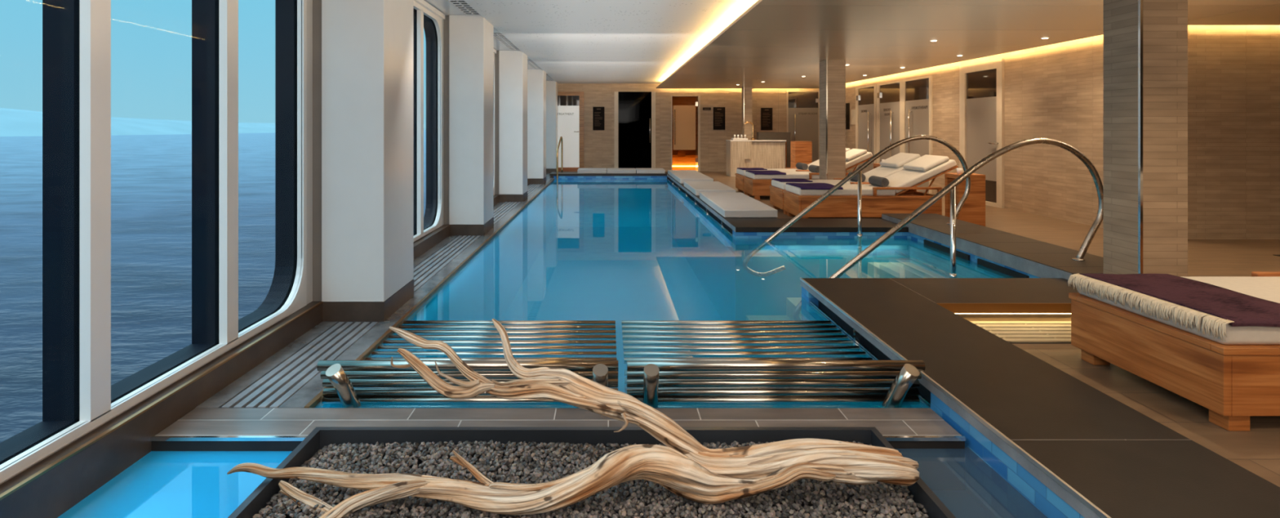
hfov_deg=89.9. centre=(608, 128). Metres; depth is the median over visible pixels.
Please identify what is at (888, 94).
door
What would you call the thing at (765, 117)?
print
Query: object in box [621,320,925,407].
bench
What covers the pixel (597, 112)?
wall sign
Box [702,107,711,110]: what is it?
wall sign
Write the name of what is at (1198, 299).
throw blanket
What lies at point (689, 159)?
bench
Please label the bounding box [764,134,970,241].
handrail
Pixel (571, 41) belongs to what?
ceiling
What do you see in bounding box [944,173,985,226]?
side table
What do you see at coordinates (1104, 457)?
pool coping
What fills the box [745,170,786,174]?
throw blanket
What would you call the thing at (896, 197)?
sun lounger
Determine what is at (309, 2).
wall
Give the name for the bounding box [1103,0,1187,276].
wall column
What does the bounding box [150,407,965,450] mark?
ledge
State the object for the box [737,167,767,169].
throw blanket
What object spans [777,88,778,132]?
trim
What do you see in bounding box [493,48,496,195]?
window
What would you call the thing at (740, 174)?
sun lounger
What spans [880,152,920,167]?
pillow
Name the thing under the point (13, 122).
sky
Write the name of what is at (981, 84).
door
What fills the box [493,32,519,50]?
ceiling vent
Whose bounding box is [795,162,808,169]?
rolled towel
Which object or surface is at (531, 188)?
drain grate
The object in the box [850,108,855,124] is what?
framed notice
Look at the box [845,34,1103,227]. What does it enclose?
wall
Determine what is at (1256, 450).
floor
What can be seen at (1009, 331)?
floor grate
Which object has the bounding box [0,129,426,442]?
sea
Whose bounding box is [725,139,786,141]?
countertop
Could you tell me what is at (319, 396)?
trim
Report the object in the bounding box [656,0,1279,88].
ceiling
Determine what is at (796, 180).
throw blanket
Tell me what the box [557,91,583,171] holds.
door
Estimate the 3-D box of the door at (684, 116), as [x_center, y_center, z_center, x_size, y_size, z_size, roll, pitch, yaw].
[2.212,0.155,18.328,0.825,2.170,0.144,0,0,0]
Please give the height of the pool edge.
1.350 m
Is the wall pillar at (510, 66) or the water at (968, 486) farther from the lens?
the wall pillar at (510, 66)
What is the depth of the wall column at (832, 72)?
10.41 m
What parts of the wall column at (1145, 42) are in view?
corner trim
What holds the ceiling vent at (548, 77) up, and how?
in the ceiling at (571, 41)
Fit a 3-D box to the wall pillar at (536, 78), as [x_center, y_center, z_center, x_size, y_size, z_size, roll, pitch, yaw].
[-1.663,-0.035,14.389,0.473,2.530,0.623,0,0,0]
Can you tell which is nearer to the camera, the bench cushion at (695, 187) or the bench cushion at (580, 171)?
the bench cushion at (695, 187)
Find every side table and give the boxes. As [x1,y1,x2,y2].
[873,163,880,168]
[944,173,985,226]
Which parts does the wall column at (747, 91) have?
corner trim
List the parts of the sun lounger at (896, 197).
leg, mattress, frame, armrest, mattress, backrest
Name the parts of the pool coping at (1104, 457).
edge trim, edge trim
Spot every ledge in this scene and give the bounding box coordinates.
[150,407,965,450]
[881,213,1103,280]
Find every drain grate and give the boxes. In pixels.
[221,321,377,407]
[413,235,480,292]
[493,201,520,224]
[527,183,542,195]
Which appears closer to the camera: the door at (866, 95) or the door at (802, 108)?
the door at (866, 95)
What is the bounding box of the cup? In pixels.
[956,168,962,173]
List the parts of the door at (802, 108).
handle, frosted pane, clear pane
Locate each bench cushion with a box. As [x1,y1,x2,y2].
[577,168,606,173]
[607,168,635,173]
[635,168,665,173]
[667,169,713,183]
[684,181,736,195]
[699,192,777,217]
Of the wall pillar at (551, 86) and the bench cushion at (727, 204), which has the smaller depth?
the bench cushion at (727, 204)
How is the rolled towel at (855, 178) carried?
on the sun lounger at (776, 194)
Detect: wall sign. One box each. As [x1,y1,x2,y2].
[592,106,604,129]
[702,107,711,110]
[713,106,724,129]
[760,107,772,129]
[845,102,849,128]
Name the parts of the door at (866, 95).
frosted pane, clear pane, handle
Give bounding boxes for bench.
[316,320,617,407]
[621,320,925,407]
[671,154,697,169]
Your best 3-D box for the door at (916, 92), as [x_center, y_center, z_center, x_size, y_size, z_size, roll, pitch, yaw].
[6.098,0.120,12.730,0.084,2.240,1.220,0,0,0]
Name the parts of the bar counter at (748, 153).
panel, edge trim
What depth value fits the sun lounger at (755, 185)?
11.09 m
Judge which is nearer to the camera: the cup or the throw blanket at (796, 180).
the cup
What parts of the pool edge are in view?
slot rail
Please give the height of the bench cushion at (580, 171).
0.100 m
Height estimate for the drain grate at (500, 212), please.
0.090 m
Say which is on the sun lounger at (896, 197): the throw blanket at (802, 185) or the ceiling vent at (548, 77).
the throw blanket at (802, 185)
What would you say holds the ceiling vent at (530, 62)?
in the ceiling at (571, 41)
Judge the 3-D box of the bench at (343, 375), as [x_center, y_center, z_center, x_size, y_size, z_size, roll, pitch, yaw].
[-0.632,1.732,3.453,1.355,1.376,1.336,0,0,0]
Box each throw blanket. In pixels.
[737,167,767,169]
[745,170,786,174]
[772,177,813,182]
[786,182,843,189]
[1067,273,1279,341]
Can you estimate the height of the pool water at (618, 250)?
0.001 m
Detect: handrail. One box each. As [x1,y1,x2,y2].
[556,136,563,179]
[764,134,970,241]
[829,137,1103,277]
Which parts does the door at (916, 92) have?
handle, frosted pane, clear pane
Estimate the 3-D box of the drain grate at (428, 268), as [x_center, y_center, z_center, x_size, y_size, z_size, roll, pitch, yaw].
[-1.587,1.275,6.025,0.265,0.090,2.630,0,0,0]
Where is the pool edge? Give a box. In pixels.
[553,176,1084,517]
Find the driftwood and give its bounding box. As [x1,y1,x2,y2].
[226,318,919,517]
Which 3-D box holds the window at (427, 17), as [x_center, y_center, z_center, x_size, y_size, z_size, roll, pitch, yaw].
[-1.960,-0.085,6.045,0.200,2.410,2.490,0,0,0]
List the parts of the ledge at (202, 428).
edge trim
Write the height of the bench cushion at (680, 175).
0.100 m
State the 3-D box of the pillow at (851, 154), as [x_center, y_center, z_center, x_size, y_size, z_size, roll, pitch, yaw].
[4.337,0.474,11.435,0.352,0.200,0.610,0,0,0]
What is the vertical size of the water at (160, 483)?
0.001 m
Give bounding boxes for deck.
[195,173,553,407]
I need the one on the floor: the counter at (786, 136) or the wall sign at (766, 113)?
the counter at (786, 136)
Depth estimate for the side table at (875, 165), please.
10.56 m
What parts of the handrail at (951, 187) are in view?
post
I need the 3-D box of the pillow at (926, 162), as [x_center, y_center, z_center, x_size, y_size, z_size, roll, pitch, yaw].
[4.337,0.474,8.755,0.352,0.200,0.610,0,0,0]
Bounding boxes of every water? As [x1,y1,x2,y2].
[57,450,292,517]
[314,178,1013,407]
[894,446,1047,517]
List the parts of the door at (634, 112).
handle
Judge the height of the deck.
0.090 m
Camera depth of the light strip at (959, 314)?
4.20 m
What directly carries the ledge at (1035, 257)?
on the coping base
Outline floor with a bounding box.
[698,171,1279,486]
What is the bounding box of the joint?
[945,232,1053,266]
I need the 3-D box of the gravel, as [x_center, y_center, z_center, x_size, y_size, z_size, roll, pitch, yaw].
[-0.048,1.224,2.011,2.149,0.068,0.966,0,0,0]
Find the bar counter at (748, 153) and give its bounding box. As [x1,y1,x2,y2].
[725,121,786,176]
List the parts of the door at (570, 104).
frosted pane, clear pane, kick panel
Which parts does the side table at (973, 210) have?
panel, panel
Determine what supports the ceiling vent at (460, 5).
in the ceiling at (571, 41)
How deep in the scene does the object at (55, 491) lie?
2.45 m
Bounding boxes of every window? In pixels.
[0,0,306,484]
[413,0,444,242]
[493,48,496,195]
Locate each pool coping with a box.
[549,171,908,231]
[666,173,1279,517]
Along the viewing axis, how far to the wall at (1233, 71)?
7.14 m
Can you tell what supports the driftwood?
on the gravel
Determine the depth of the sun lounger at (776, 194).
9.48 m
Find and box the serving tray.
[731,137,747,140]
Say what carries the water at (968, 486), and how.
in the pool edge
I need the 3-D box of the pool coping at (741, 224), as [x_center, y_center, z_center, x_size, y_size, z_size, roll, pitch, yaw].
[0.982,1.147,11.820,3.604,0.055,9.789,0,0,-9]
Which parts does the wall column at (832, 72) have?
corner trim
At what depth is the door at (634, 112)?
18.32 m
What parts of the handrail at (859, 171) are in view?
post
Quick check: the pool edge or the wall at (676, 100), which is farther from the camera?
the wall at (676, 100)
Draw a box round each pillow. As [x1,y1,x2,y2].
[845,148,866,160]
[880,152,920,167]
[902,154,949,171]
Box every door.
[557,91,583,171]
[613,91,655,168]
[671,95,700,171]
[786,90,819,162]
[855,84,876,173]
[876,80,901,163]
[901,75,932,193]
[959,58,1004,208]
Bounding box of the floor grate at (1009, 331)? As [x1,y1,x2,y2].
[969,320,1071,342]
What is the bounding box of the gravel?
[252,439,928,517]
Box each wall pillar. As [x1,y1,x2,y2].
[312,0,413,320]
[443,14,493,235]
[494,50,527,201]
[527,69,546,183]
[546,80,557,173]
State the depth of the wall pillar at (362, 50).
4.08 m
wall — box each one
[306,0,443,303]
[557,83,819,171]
[671,96,697,166]
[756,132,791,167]
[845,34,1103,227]
[1187,25,1279,239]
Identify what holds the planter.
on the floor
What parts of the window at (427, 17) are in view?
blind rail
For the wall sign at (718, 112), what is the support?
attached to the wall at (598, 144)
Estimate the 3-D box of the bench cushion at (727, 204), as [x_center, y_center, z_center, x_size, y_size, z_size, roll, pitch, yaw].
[1.785,1.070,9.090,0.673,0.100,2.184,0,0,0]
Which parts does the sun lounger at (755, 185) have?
leg, frame, mattress, armrest, armrest, backrest, mattress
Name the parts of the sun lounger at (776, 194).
frame, mattress, mattress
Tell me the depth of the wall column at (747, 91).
17.25 m
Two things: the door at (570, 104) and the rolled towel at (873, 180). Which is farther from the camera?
the door at (570, 104)
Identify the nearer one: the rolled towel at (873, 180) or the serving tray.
the rolled towel at (873, 180)
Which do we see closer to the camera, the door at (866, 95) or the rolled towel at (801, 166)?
the rolled towel at (801, 166)
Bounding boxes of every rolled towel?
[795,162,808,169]
[808,164,819,173]
[847,171,865,182]
[868,175,888,186]
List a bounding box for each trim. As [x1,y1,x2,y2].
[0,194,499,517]
[0,301,323,499]
[304,177,554,407]
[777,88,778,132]
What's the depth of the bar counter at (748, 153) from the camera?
16.46 m
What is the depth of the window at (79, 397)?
2.42 m
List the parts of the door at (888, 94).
frosted pane, clear pane, handle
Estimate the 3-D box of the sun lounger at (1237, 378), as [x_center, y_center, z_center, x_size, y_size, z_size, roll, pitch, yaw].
[3.549,0.828,3.030,2.114,0.824,0.876,0,0,0]
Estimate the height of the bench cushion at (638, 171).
0.100 m
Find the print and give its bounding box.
[762,114,770,119]
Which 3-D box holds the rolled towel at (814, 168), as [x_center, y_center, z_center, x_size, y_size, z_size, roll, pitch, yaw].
[3.690,0.726,11.418,0.127,0.127,0.405,0,0,0]
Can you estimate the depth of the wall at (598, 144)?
18.30 m
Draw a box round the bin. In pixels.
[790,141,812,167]
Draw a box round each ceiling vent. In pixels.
[446,0,479,15]
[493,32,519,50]
[527,59,541,69]
[546,74,554,80]
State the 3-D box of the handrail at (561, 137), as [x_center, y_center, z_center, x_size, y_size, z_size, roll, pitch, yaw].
[-1.211,0.968,15.937,0.047,1.524,0.776,0,0,5]
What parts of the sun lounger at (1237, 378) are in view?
leg, mattress, leg, armrest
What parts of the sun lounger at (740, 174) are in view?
frame, mattress, mattress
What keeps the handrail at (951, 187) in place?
attached to the ledge at (1035, 257)
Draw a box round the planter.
[227,426,955,517]
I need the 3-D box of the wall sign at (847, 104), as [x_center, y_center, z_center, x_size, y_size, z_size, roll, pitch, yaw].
[6.133,-0.305,16.450,0.015,0.670,0.340,0,0,0]
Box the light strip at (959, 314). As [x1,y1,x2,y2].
[955,313,1071,316]
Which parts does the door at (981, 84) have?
frosted pane, clear pane, clear pane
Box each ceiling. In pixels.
[424,0,758,83]
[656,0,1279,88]
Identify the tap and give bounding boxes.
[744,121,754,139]
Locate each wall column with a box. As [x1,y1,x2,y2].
[742,86,752,142]
[819,59,845,179]
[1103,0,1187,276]
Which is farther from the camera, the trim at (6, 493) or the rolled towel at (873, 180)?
the rolled towel at (873, 180)
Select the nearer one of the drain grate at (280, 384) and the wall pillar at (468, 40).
the drain grate at (280, 384)
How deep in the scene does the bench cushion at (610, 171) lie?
15.74 m
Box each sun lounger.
[734,159,819,194]
[743,151,872,199]
[768,165,911,214]
[782,159,958,217]
[1068,271,1279,431]
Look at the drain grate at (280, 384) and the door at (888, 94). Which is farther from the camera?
the door at (888, 94)

